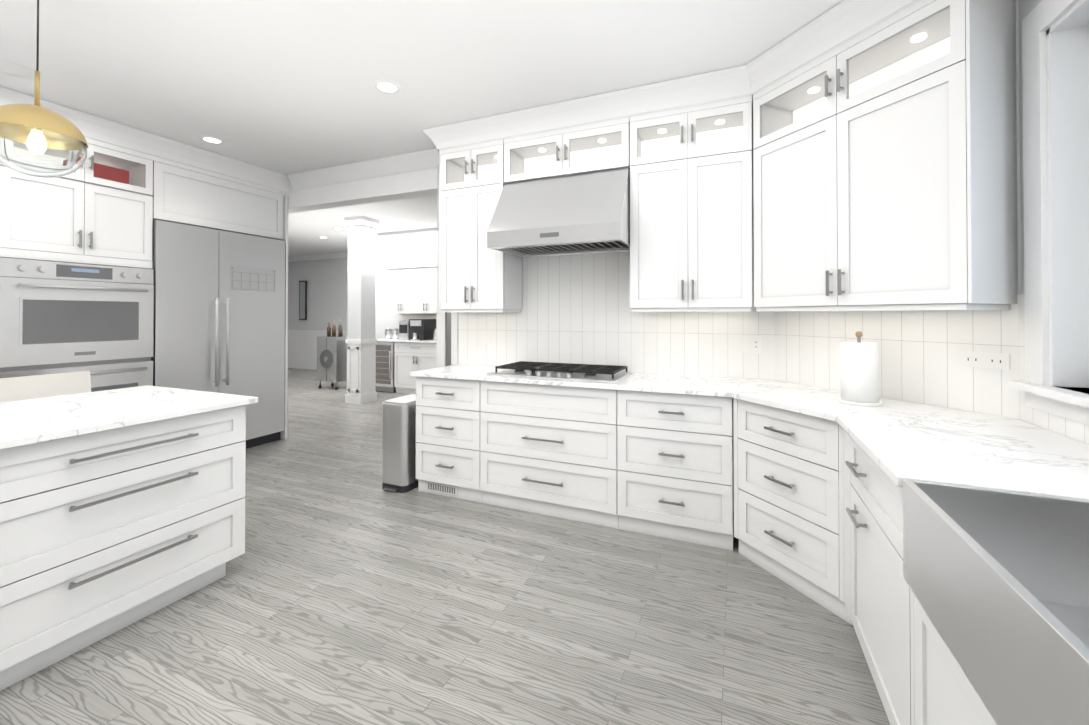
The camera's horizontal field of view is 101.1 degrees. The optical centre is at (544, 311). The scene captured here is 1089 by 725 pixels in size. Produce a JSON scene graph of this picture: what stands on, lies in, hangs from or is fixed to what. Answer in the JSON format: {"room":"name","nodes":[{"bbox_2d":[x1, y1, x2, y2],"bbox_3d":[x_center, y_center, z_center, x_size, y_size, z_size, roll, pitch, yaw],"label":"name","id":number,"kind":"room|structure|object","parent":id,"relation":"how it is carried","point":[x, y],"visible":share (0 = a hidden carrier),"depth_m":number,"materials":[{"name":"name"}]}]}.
{"room":"kitchen","nodes":[
{"label":"kitchen","id":0,"kind":"room"},
{"bbox_2d":[288,258,347,330],"bbox_3d":[-2.953,0.007,10.190,8.650,2.900,0.150,0,-1,23],"label":"wall","id":1,"kind":"structure","parent":0,"point":[327,290],"depth_m":11.26,"materials":[{"name":"white paint"}]},
{"bbox_2d":[299,281,306,319],"bbox_3d":[-6.170,-0.283,11.444,0.250,1.000,0.028,0,-1,23],"label":"framed artwork","id":2,"kind":"object","parent":1,"relation":"attached to","point":[302,300],"visible":0.96,"depth_m":11.42,"materials":[{"name":"black metal"}]},
{"bbox_2d":[288,252,347,369],"bbox_3d":[-3.069,0.007,10.109,8.480,2.898,0.090,0,-1,23],"label":"wainscoting","id":3,"kind":"structure","parent":1,"relation":"attached to","point":[302,349],"depth_m":11.42,"materials":[{"name":"white"}]},
{"bbox_2d":[287,168,436,212],"bbox_3d":[-2.100,-1.318,4.763,2.800,0.339,0.175,0,-1,23],"label":"header beam","id":4,"kind":"structure","parent":0,"point":[401,186],"depth_m":4.57,"materials":[{"name":"white paint"}]},
{"bbox_2d":[287,148,438,189],"bbox_3d":[-1.868,-1.413,4.517,1.980,0.146,0.095,0,-1,23],"label":"wall","id":5,"kind":"structure","parent":4,"relation":"attached to","point":[399,164],"depth_m":4.46,"materials":[{"name":"white paint"}]},
{"bbox_2d":[375,238,436,338],"bbox_3d":[-1.511,-0.010,8.158,4.100,2.900,0.150,0,-1,23],"label":"wall","id":6,"kind":"structure","parent":0,"point":[384,319],"depth_m":8.78,"materials":[{"name":"white paint"}]},
{"bbox_2d":[388,268,415,313],"bbox_3d":[-2.540,-0.369,8.339,0.629,0.820,0.327,0,-1,23],"label":"upper cabinet","id":7,"kind":"object","parent":6,"relation":"attached to","point":[412,290],"depth_m":8.19,"materials":[{"name":"white wood"}]},
{"bbox_2d":[416,267,436,313],"bbox_3d":[-2.043,-0.370,8.126,0.688,0.820,0.327,0,-1,23],"label":"upper cabinet","id":8,"kind":"object","parent":6,"relation":"attached to","point":[426,278],"depth_m":7.97,"materials":[{"name":"white wood"}]},
{"bbox_2d":[377,228,436,270],"bbox_3d":[-1.395,-1.124,7.828,3.580,0.673,0.378,0,-1,23],"label":"soffit","id":9,"kind":"structure","parent":0,"point":[408,249],"depth_m":8.08,"materials":[{"name":"white paint"}]},
{"bbox_2d":[0,0,842,255],"bbox_3d":[-3.306,-1.530,4.615,12.800,0.080,11.000,0,-1,23],"label":"ceiling","id":10,"kind":"structure","parent":0,"point":[285,87],"depth_m":2.70,"materials":[{"name":"white paint"}]},
{"bbox_2d":[0,59,34,77],"bbox_3d":[-3.300,-1.500,2.774,0.230,0.008,0.230,0,-1,23],"label":"recessed light","id":11,"kind":"object","parent":10,"relation":"attached to","point":[13,69],"visible":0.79,"depth_m":2.79,"materials":[{"name":"white"}]},
{"bbox_2d":[0,0,87,177],"bbox_3d":[-2.284,-1.059,2.019,0.325,0.903,0.325,0,-1,23],"label":"pendant light","id":12,"kind":"object","parent":10,"relation":"hanging from","point":[37,139],"visible":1,"depth_m":1.95,"materials":[{"name":"gold metal"}]},
{"bbox_2d":[199,136,224,143],"bbox_3d":[-2.892,-1.491,3.905,0.184,0.008,0.184,0,-1,23],"label":"recessed light","id":13,"kind":"object","parent":10,"relation":"in","point":[212,139],"visible":0.98,"depth_m":3.88,"materials":[{"name":"white"}]},
{"bbox_2d":[373,79,401,93],"bbox_3d":[-1.051,-1.499,2.996,0.184,0.008,0.184,0,-1,23],"label":"recessed light","id":14,"kind":"object","parent":10,"relation":"in","point":[386,86],"visible":1,"depth_m":2.98,"materials":[{"name":"white"}]},
{"bbox_2d":[0,368,889,724],"bbox_3d":[-2.663,1.438,4.315,14.200,0.060,11.000,0,-1,23],"label":"floor","id":15,"kind":"structure","parent":0,"point":[346,590],"depth_m":1.96,"materials":[{"name":"grey wood"}]},
{"bbox_2d":[0,371,90,402],"bbox_3d":[-3.105,0.906,2.823,0.594,0.980,0.540,0,-1,23],"label":"dining chair","id":16,"kind":"object","parent":15,"relation":"on","point":[31,387],"visible":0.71,"depth_m":2.95,"materials":[{"name":"white fabric"}]},
{"bbox_2d":[0,143,152,268],"bbox_3d":[-3.813,0.052,3.556,0.681,2.700,0.878,0,-1,23],"label":"tall cabinet","id":17,"kind":"object","parent":15,"relation":"on","point":[96,208],"visible":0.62,"depth_m":3.45,"materials":[{"name":"white wood"}]},
{"bbox_2d":[0,257,153,391],"bbox_3d":[-3.755,0.379,3.529,0.678,1.485,0.868,0,-1,23],"label":"double wall oven","id":18,"kind":"object","parent":17,"relation":"in","point":[96,321],"visible":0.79,"depth_m":3.38,"materials":[{"name":"silver metal"}]},
{"bbox_2d":[0,405,245,690],"bbox_3d":[-2.482,0.935,1.495,0.996,0.900,2.350,0,-1,23],"label":"kitchen island","id":19,"kind":"object","parent":15,"relation":"on","point":[105,533],"visible":0.94,"depth_m":1.88,"materials":[{"name":"white wood"}]},
{"bbox_2d":[0,385,257,449],"bbox_3d":[-2.498,0.469,1.506,1.040,0.030,2.430,0,-1,23],"label":"island countertop","id":20,"kind":"structure","parent":19,"relation":"on","point":[28,421],"depth_m":2.10,"materials":[{"name":"stone"}]},
{"bbox_2d":[151,219,284,448],"bbox_3d":[-3.359,0.312,4.497,0.724,2.195,1.198,0,-1,23],"label":"refrigerator","id":21,"kind":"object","parent":15,"relation":"on","point":[212,332],"depth_m":4.33,"materials":[{"name":"silver metal"}]},
{"bbox_2d":[230,267,275,291],"bbox_3d":[-2.990,-0.329,4.618,0.009,0.240,0.480,0,-1,23],"label":"calendar","id":22,"kind":"object","parent":21,"relation":"attached to","point":[241,274],"visible":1,"depth_m":4.66,"materials":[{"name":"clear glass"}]},
{"bbox_2d":[152,161,287,439],"bbox_3d":[-3.398,0.060,4.534,0.675,2.700,1.238,0,-1,23],"label":"tall cabinet","id":23,"kind":"object","parent":15,"relation":"on","point":[185,197],"visible":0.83,"depth_m":4.38,"materials":[{"name":"white wood"}]},
{"bbox_2d":[317,336,346,389],"bbox_3d":[-3.967,0.957,8.461,0.500,0.970,0.372,0,-1,23],"label":"sideboard","id":24,"kind":"object","parent":15,"relation":"on","point":[332,359],"visible":0.85,"depth_m":8.30,"materials":[{"name":"grey wood"}]},
{"bbox_2d":[327,320,342,336],"bbox_3d":[-3.957,0.317,8.491,0.370,0.310,0.147,0,-1,23],"label":"bottles","id":25,"kind":"object","parent":24,"relation":"on","point":[340,331],"visible":0.98,"depth_m":8.47,"materials":[{"name":"brown glass"}]},
{"bbox_2d":[344,216,378,403],"bbox_3d":[-2.903,-0.018,7.117,0.360,2.898,0.380,0,-1,23],"label":"paneled column","id":26,"kind":"structure","parent":15,"relation":"on","point":[361,341],"depth_m":7.00,"materials":[{"name":"white paint"}]},
{"bbox_2d":[376,341,394,392],"bbox_3d":[-2.813,0.993,8.259,0.570,0.895,0.665,0,-1,23],"label":"wine cooler","id":27,"kind":"object","parent":15,"relation":"on","point":[384,366],"visible":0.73,"depth_m":7.96,"materials":[{"name":"grey metal"}]},
{"bbox_2d":[382,394,417,492],"bbox_3d":[-1.120,1.058,3.659,0.253,0.690,0.404,0,-1,23],"label":"trash can","id":28,"kind":"object","parent":15,"relation":"on","point":[399,444],"visible":0.67,"depth_m":3.50,"materials":[{"name":"grey metal"}]},
{"bbox_2d":[394,342,436,393],"bbox_3d":[-1.667,0.987,7.786,1.900,0.900,0.631,0,-1,23],"label":"base cabinet","id":29,"kind":"object","parent":15,"relation":"on","point":[409,357],"visible":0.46,"depth_m":7.78,"materials":[{"name":"white wood"}]},
{"bbox_2d":[377,338,436,342],"bbox_3d":[-1.931,0.522,7.910,2.480,0.030,0.622,0,-1,23],"label":"countertop","id":30,"kind":"structure","parent":29,"relation":"on","point":[413,341],"depth_m":7.80,"materials":[{"name":"stone"}]},
{"bbox_2d":[385,327,389,338],"bbox_3d":[-2.917,0.405,8.403,0.124,0.210,0.124,0,0,11],"label":"canister","id":31,"kind":"object","parent":30,"relation":"on","point":[387,331],"depth_m":8.35,"materials":[{"name":"clear glass"}]},
{"bbox_2d":[390,328,398,338],"bbox_3d":[-2.770,0.404,8.340,0.124,0.210,0.124,0,0,11],"label":"canister","id":32,"kind":"object","parent":30,"relation":"on","point":[391,333],"depth_m":8.30,"materials":[{"name":"clear glass"}]},
{"bbox_2d":[399,321,408,339],"bbox_3d":[-2.474,0.339,8.193,0.220,0.338,0.340,0,-1,23],"label":"espresso machine","id":33,"kind":"object","parent":30,"relation":"on","point":[403,330],"visible":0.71,"depth_m":8.04,"materials":[{"name":"silver metal"}]},
{"bbox_2d":[409,319,435,339],"bbox_3d":[-2.205,0.323,8.034,0.320,0.368,0.420,0,-1,23],"label":"coffee machine","id":34,"kind":"object","parent":30,"relation":"on","point":[421,329],"visible":0.98,"depth_m":7.91,"materials":[{"name":"black plastic"}]},
{"bbox_2d":[433,328,436,339],"bbox_3d":[-1.902,0.402,7.947,0.155,0.208,0.130,0,-1,23],"label":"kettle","id":35,"kind":"object","parent":30,"relation":"on","point":[434,334],"visible":0.46,"depth_m":7.90,"materials":[{"name":"silver metal"}]},
{"bbox_2d":[416,377,733,550],"bbox_3d":[0.156,0.950,3.296,2.268,0.900,0.651,0,-1,23],"label":"base cabinet","id":36,"kind":"object","parent":15,"relation":"on","point":[656,464],"visible":0.98,"depth_m":2.94,"materials":[{"name":"white wood"}]},
{"bbox_2d":[427,482,456,494],"bbox_3d":[-0.782,1.346,3.412,0.270,0.060,0.010,0,-1,23],"label":"air vent register","id":37,"kind":"object","parent":36,"relation":"attached to","point":[442,488],"visible":1,"depth_m":3.41,"materials":[{"name":"white plastic"}]},
{"bbox_2d":[410,364,1088,500],"bbox_3d":[0.083,0.471,1.738,3.424,0.030,3.569,0,-1,23],"label":"countertop","id":38,"kind":"structure","parent":36,"relation":"on","point":[897,441],"depth_m":1.67,"materials":[{"name":"stone"}]},
{"bbox_2d":[487,361,631,382],"bbox_3d":[0.120,0.440,3.341,0.960,0.058,0.525,0,-1,23],"label":"cooktop","id":39,"kind":"object","parent":38,"relation":"in","point":[583,372],"visible":1,"depth_m":3.23,"materials":[{"name":"silver metal"}]},
{"bbox_2d":[838,331,881,406],"bbox_3d":[1.583,0.279,2.255,0.184,0.360,0.184,0,-1,23],"label":"paper towel holder","id":40,"kind":"object","parent":38,"relation":"on","point":[859,375],"visible":1,"depth_m":2.19,"materials":[{"name":"white paper"}]},
{"bbox_2d":[903,479,1088,724],"bbox_3d":[1.054,0.585,0.687,0.565,0.266,0.918,0,-1,23],"label":"sink","id":41,"kind":"object","parent":38,"relation":"in","point":[997,581],"visible":1,"depth_m":0.96,"materials":[{"name":"silver metal"}]},
{"bbox_2d":[733,398,852,624],"bbox_3d":[1.477,0.942,2.386,0.651,0.900,0.648,0,-1,-22],"label":"base cabinet","id":42,"kind":"object","parent":15,"relation":"on","point":[789,521],"visible":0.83,"depth_m":2.23,"materials":[{"name":"white wood"}]},
{"bbox_2d":[844,430,910,724],"bbox_3d":[1.446,0.935,1.479,0.691,0.900,0.810,0,-1,23],"label":"base cabinet","id":43,"kind":"object","parent":15,"relation":"on","point":[877,596],"visible":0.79,"depth_m":1.52,"materials":[{"name":"white wood"}]},
{"bbox_2d":[910,588,996,724],"bbox_3d":[1.113,1.050,0.657,0.655,0.655,0.950,0,-1,23],"label":"base cabinet","id":44,"kind":"object","parent":15,"relation":"on","point":[943,691],"visible":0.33,"depth_m":1.03,"materials":[{"name":"white wood"}]},
{"bbox_2d":[437,96,753,460],"bbox_3d":[0.369,-0.047,3.660,2.900,2.900,0.160,0,-1,23],"label":"wall","id":45,"kind":"structure","parent":0,"point":[752,224],"depth_m":3.12,"materials":[{"name":"white paint"}]},
{"bbox_2d":[437,231,457,367],"bbox_3d":[-0.886,0.331,4.096,0.225,2.150,0.020,0,-1,23],"label":"door frame","id":46,"kind":"structure","parent":45,"relation":"attached to","point":[447,338],"depth_m":4.10,"materials":[{"name":"white wood"}]},
{"bbox_2d":[439,139,522,312],"bbox_3d":[-0.537,-0.669,3.753,0.603,1.355,0.381,0,-1,23],"label":"upper cabinet","id":47,"kind":"object","parent":45,"relation":"attached to","point":[476,275],"visible":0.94,"depth_m":3.62,"materials":[{"name":"white wood"}]},
{"bbox_2d":[487,167,629,257],"bbox_3d":[0.151,-0.732,3.338,0.978,0.543,0.602,0,-1,23],"label":"range hood","id":48,"kind":"object","parent":45,"relation":"attached to","point":[581,213],"visible":0.9,"depth_m":3.15,"materials":[{"name":"silver metal"}]},
{"bbox_2d":[504,117,629,182],"bbox_3d":[0.195,-1.177,3.444,0.982,0.345,0.381,0,-1,23],"label":"upper cabinet","id":49,"kind":"object","parent":45,"relation":"attached to","point":[594,147],"visible":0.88,"depth_m":3.39,"materials":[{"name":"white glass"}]},
{"bbox_2d":[458,252,774,379],"bbox_3d":[0.397,-0.013,3.555,2.553,0.970,0.009,0,-1,23],"label":"backsplash","id":50,"kind":"structure","parent":45,"relation":"attached to","point":[576,309],"depth_m":3.52,"materials":[{"name":"white tile"}]},
{"bbox_2d":[743,336,761,352],"bbox_3d":[1.436,0.228,3.099,0.118,0.118,0.008,0,-1,23],"label":"outlet","id":51,"kind":"object","parent":50,"relation":"attached to","point":[752,344],"visible":1,"depth_m":3.10,"materials":[{"name":"white plastic"}]},
{"bbox_2d":[629,95,752,311],"bbox_3d":[1.004,-0.674,3.093,0.771,1.355,0.381,0,-1,23],"label":"upper cabinet","id":52,"kind":"object","parent":45,"relation":"attached to","point":[690,208],"visible":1,"depth_m":2.95,"materials":[{"name":"white wood"}]},
{"bbox_2d":[1015,0,1020,294],"bbox_3d":[1.874,-0.057,2.514,0.160,2.900,1.237,0,-1,-22],"label":"wall","id":53,"kind":"structure","parent":0,"point":[1018,148],"depth_m":1.92,"materials":[{"name":"white paint"}]},
{"bbox_2d":[753,0,1017,311],"bbox_3d":[1.645,-0.681,2.351,0.381,1.355,1.080,0,-1,-22],"label":"upper cabinet","id":54,"kind":"object","parent":53,"relation":"attached to","point":[885,165],"visible":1,"depth_m":2.07,"materials":[{"name":"white wood"}]},
{"bbox_2d":[423,0,917,149],"bbox_3d":[0.489,-1.429,2.670,3.546,0.146,0.926,0,-1,23],"label":"crown molding","id":55,"kind":"structure","parent":54,"relation":"attached to","point":[842,22],"depth_m":2.90,"materials":[{"name":"white wood"}]},
{"bbox_2d":[774,295,1019,418],"bbox_3d":[1.795,0.198,2.481,0.009,0.530,1.229,0,-1,-22],"label":"backsplash","id":56,"kind":"structure","parent":53,"relation":"attached to","point":[919,356],"depth_m":2.26,"materials":[{"name":"white tile"}]},
{"bbox_2d":[961,351,1009,369],"bbox_3d":[1.973,0.219,2.011,0.008,0.070,0.170,0,-1,-22],"label":"outlet","id":57,"kind":"object","parent":56,"relation":"attached to","point":[1001,361],"visible":1,"depth_m":2.01,"materials":[{"name":"white plastic"}]},
{"bbox_2d":[1018,0,1088,443],"bbox_3d":[1.196,-0.080,-0.290,0.200,2.900,5.150,0,-1,23],"label":"wall","id":58,"kind":"structure","parent":0,"point":[1026,8],"depth_m":1.90,"materials":[{"name":"white paint"}]},
{"bbox_2d":[1008,0,1088,424],"bbox_3d":[1.558,-0.420,0.641,0.264,1.595,2.610,0,-1,23],"label":"window","id":59,"kind":"structure","parent":58,"relation":"in","point":[1055,55],"depth_m":1.72,"materials":[{"name":"white wood"}]},
{"bbox_2d":[1019,294,1088,444],"bbox_3d":[1.552,0.184,0.805,0.009,0.530,2.396,0,-1,23],"label":"backsplash","id":60,"kind":"structure","parent":58,"relation":"attached to","point":[1073,429],"depth_m":1.78,"materials":[{"name":"white tile"}]},
{"bbox_3d":[-4.684,-0.056,2.593,0.150,2.900,5.820,0,-1,23],"label":"wall","id":61,"kind":"structure","parent":0,"visible":0},
{"bbox_2d":[0,86,290,194],"bbox_3d":[-4.249,-1.406,2.477,0.746,0.194,5.908,0,-1,23],"label":"crown molding","id":62,"kind":"structure","parent":61,"relation":"attached to","point":[105,133],"depth_m":3.85,"materials":[{"name":"white wood"}]}
]}

